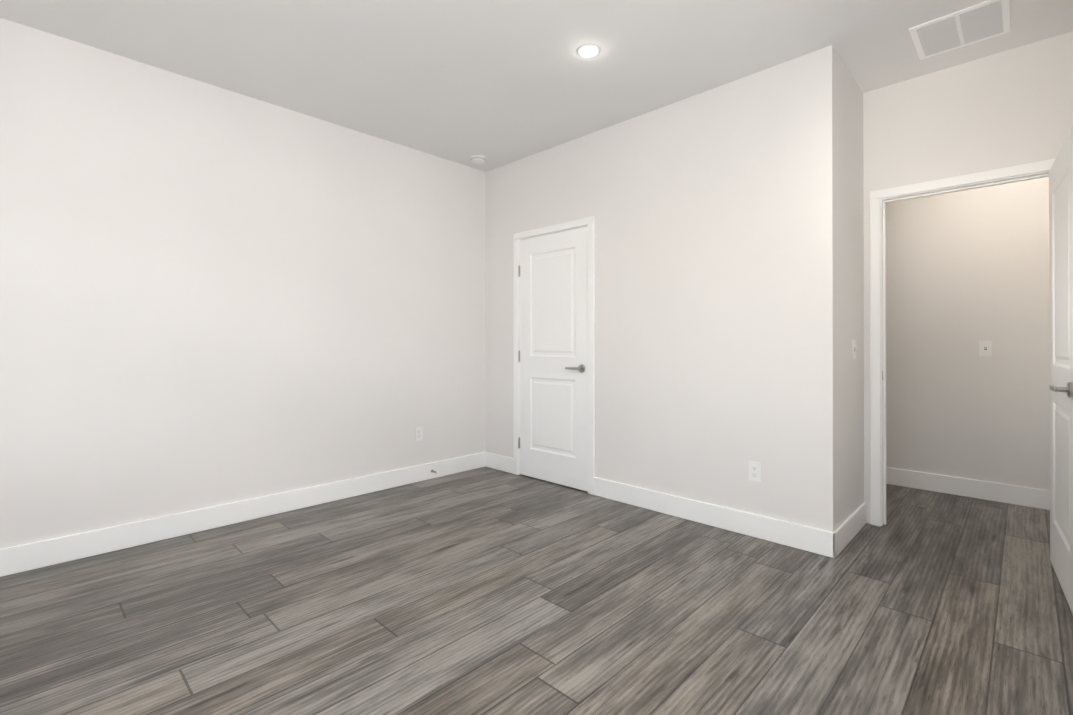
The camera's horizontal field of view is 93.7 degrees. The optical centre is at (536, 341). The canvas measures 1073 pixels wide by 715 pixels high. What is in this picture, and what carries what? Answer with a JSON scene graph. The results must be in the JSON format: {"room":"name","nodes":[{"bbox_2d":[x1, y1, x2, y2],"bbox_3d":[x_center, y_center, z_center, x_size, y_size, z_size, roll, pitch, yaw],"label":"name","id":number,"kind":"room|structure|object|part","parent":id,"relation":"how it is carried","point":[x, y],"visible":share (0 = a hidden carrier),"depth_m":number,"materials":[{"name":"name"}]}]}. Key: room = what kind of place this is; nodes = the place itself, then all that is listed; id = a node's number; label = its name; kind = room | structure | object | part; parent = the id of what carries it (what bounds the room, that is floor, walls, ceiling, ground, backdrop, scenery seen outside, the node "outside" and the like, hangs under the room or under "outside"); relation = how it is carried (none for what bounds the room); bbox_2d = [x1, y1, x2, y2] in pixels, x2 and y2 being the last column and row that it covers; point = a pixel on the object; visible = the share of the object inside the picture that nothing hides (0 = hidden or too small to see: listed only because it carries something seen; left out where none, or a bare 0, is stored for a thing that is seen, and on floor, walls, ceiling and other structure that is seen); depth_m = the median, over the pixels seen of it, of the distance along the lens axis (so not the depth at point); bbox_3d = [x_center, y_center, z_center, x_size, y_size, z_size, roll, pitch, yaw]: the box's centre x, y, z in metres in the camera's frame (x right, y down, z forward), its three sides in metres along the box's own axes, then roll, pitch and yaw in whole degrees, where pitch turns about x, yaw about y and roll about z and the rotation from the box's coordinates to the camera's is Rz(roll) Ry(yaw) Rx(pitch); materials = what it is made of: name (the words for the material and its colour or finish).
{"room":"empty bedroom","nodes":[
{"label":"empty bedroom","id":0,"kind":"room"},
{"bbox_2d":[0,18,485,548],"bbox_3d":[-1.315,-0.218,3.902,0.115,2.740,6.330,0,0,44],"label":"wall","id":1,"kind":"structure","parent":0,"point":[210,294],"depth_m":3.09,"materials":[{"name":"paint"}]},
{"bbox_2d":[0,452,483,576],"bbox_3d":[-1.931,1.083,3.171,0.014,0.135,4.200,0,0,44],"label":"baseboard","id":2,"kind":"structure","parent":1,"relation":"attached to","point":[31,556],"depth_m":3.07,"materials":[{"name":"white wood"}]},
{"bbox_2d":[415,426,422,440],"bbox_3d":[-0.972,0.759,4.165,0.007,0.114,0.070,0,0,44],"label":"outlet","id":3,"kind":"object","parent":1,"relation":"attached to","point":[418,433],"visible":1,"depth_m":4.16,"materials":[{"name":"white plastic"}]},
{"bbox_2d":[0,466,1072,714],"bbox_3d":[0.132,1.198,2.492,4.150,0.100,6.330,0,0,44],"label":"floor","id":4,"kind":"structure","parent":0,"point":[484,592],"depth_m":2.11,"materials":[{"name":"grey wood"}]},
{"bbox_2d":[0,0,1072,171],"bbox_3d":[0.132,-1.652,2.501,4.150,0.120,6.330,0,0,44],"label":"ceiling","id":5,"kind":"structure","parent":0,"point":[497,83],"depth_m":2.74,"materials":[{"name":"paint"}]},
{"bbox_2d":[470,155,485,163],"bbox_3d":[-0.502,-1.567,4.326,0.132,0.038,0.132,0,0,44],"label":"smoke detector","id":6,"kind":"object","parent":5,"relation":"attached to","point":[478,159],"visible":1,"depth_m":4.29,"materials":[{"name":"white plastic"}]},
{"bbox_2d":[577,44,599,57],"bbox_3d":[0.284,-1.587,2.749,0.125,0.007,0.125,0,0,44],"label":"recessed light","id":7,"kind":"object","parent":5,"relation":"in","point":[588,50],"visible":1,"depth_m":2.74,"materials":[{"name":"white"}]},
{"bbox_2d":[909,0,1010,59],"bbox_3d":[2.156,-1.587,2.562,0.370,0.008,0.385,0,0,44],"label":"ceiling vent","id":8,"kind":"object","parent":5,"relation":"in","point":[985,20],"visible":1,"depth_m":2.55,"materials":[{"name":"white metal"}]},
{"bbox_2d":[486,45,838,531],"bbox_3d":[0.595,-0.218,3.729,2.866,2.740,0.115,0,0,44],"label":"wall","id":9,"kind":"structure","parent":0,"point":[714,212],"depth_m":3.17,"materials":[{"name":"paint"}]},
{"bbox_2d":[484,452,512,473],"bbox_3d":[-0.326,1.087,4.530,0.364,0.135,0.014,0,0,44],"label":"baseboard","id":10,"kind":"structure","parent":9,"relation":"attached to","point":[495,461],"depth_m":4.54,"materials":[{"name":"white wood"}]},
{"bbox_2d":[518,226,587,491],"bbox_3d":[0.135,0.130,4.120,0.762,2.030,0.145,0,0,44],"label":"closet door","id":11,"kind":"structure","parent":9,"relation":"in","point":[553,359],"depth_m":4.08,"materials":[{"name":"white wood"}]},
{"bbox_3d":[0.342,0.204,3.920,0.187,0.066,0.145,0,0,44],"label":"handle","id":12,"kind":"part","parent":11,"relation":"part of","materials":[{"name":"grey metal"}]},
{"bbox_2d":[513,216,594,494],"bbox_3d":[0.165,0.103,4.146,0.879,2.100,0.151,0,0,44],"label":"door frame","id":13,"kind":"structure","parent":9,"relation":"attached to","point":[589,222],"depth_m":3.93,"materials":[{"name":"white wood"}]},
{"bbox_2d":[594,477,839,557],"bbox_3d":[1.011,1.083,3.231,1.607,0.135,0.014,0,0,44],"label":"baseboard","id":14,"kind":"structure","parent":9,"relation":"attached to","point":[818,541],"depth_m":3.07,"materials":[{"name":"white wood"}]},
{"bbox_2d":[748,461,760,481],"bbox_3d":[1.287,0.764,2.969,0.070,0.114,0.007,0,0,44],"label":"outlet","id":15,"kind":"object","parent":9,"relation":"attached to","point":[754,471],"visible":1,"depth_m":2.97,"materials":[{"name":"white plastic"}]},
{"bbox_2d":[838,55,863,525],"bbox_3d":[1.834,-0.220,3.031,0.115,2.740,0.610,0,0,44],"label":"wall","id":16,"kind":"structure","parent":0,"point":[851,286],"depth_m":2.97,"materials":[{"name":"paint"}]},
{"bbox_2d":[836,502,866,551],"bbox_3d":[1.840,1.082,2.941,0.014,0.135,0.725,0,0,44],"label":"baseboard","id":17,"kind":"structure","parent":16,"relation":"attached to","point":[854,523],"depth_m":2.93,"materials":[{"name":"white wood"}]},
{"bbox_2d":[852,340,856,358],"bbox_3d":[1.910,0.044,3.013,0.019,0.114,0.070,0,0,44],"label":"light switch","id":18,"kind":"object","parent":16,"relation":"attached to","point":[854,348],"visible":0.98,"depth_m":3.01,"materials":[{"name":"white plastic"}]},
{"bbox_2d":[886,177,1049,489],"bbox_3d":[2.297,-0.215,4.725,3.920,2.740,0.115,0,0,44],"label":"wall","id":19,"kind":"structure","parent":0,"point":[967,271],"depth_m":3.74,"materials":[{"name":"paint"}]},
{"bbox_2d":[886,467,1049,509],"bbox_3d":[2.897,1.085,4.048,2.120,0.135,0.014,0,0,44],"label":"baseboard","id":20,"kind":"structure","parent":19,"relation":"attached to","point":[986,490],"depth_m":3.72,"materials":[{"name":"white wood"}]},
{"bbox_2d":[979,341,991,355],"bbox_3d":[3.280,0.047,3.676,0.070,0.114,0.019,0,0,44],"label":"light switch","id":21,"kind":"object","parent":19,"relation":"attached to","point":[985,348],"visible":1,"depth_m":3.68,"materials":[{"name":"white plastic"}]},
{"bbox_2d":[863,31,1072,523],"bbox_3d":[1.478,-0.218,3.882,3.920,2.740,0.115,0,0,44],"label":"wall","id":22,"kind":"structure","parent":0,"point":[1011,107],"depth_m":2.87,"materials":[{"name":"paint"}]},
{"bbox_2d":[870,158,1055,525],"bbox_3d":[2.474,0.099,2.915,0.891,2.100,0.151,0,0,44],"label":"door frame","id":23,"kind":"structure","parent":22,"relation":"attached to","point":[880,199],"depth_m":3.14,"materials":[{"name":"white wood"}]},
{"bbox_2d":[1049,126,1072,613],"bbox_3d":[2.451,0.125,2.329,0.145,2.030,0.774,0,0,40],"label":"hall door","id":24,"kind":"structure","parent":22,"relation":"in","point":[1061,332],"depth_m":2.32,"materials":[{"name":"white wood"}]},
{"bbox_3d":[2.261,0.199,2.105,0.145,0.066,0.187,0,0,40],"label":"handle","id":25,"kind":"part","parent":24,"relation":"part of","materials":[{"name":"grey metal"}]}
]}

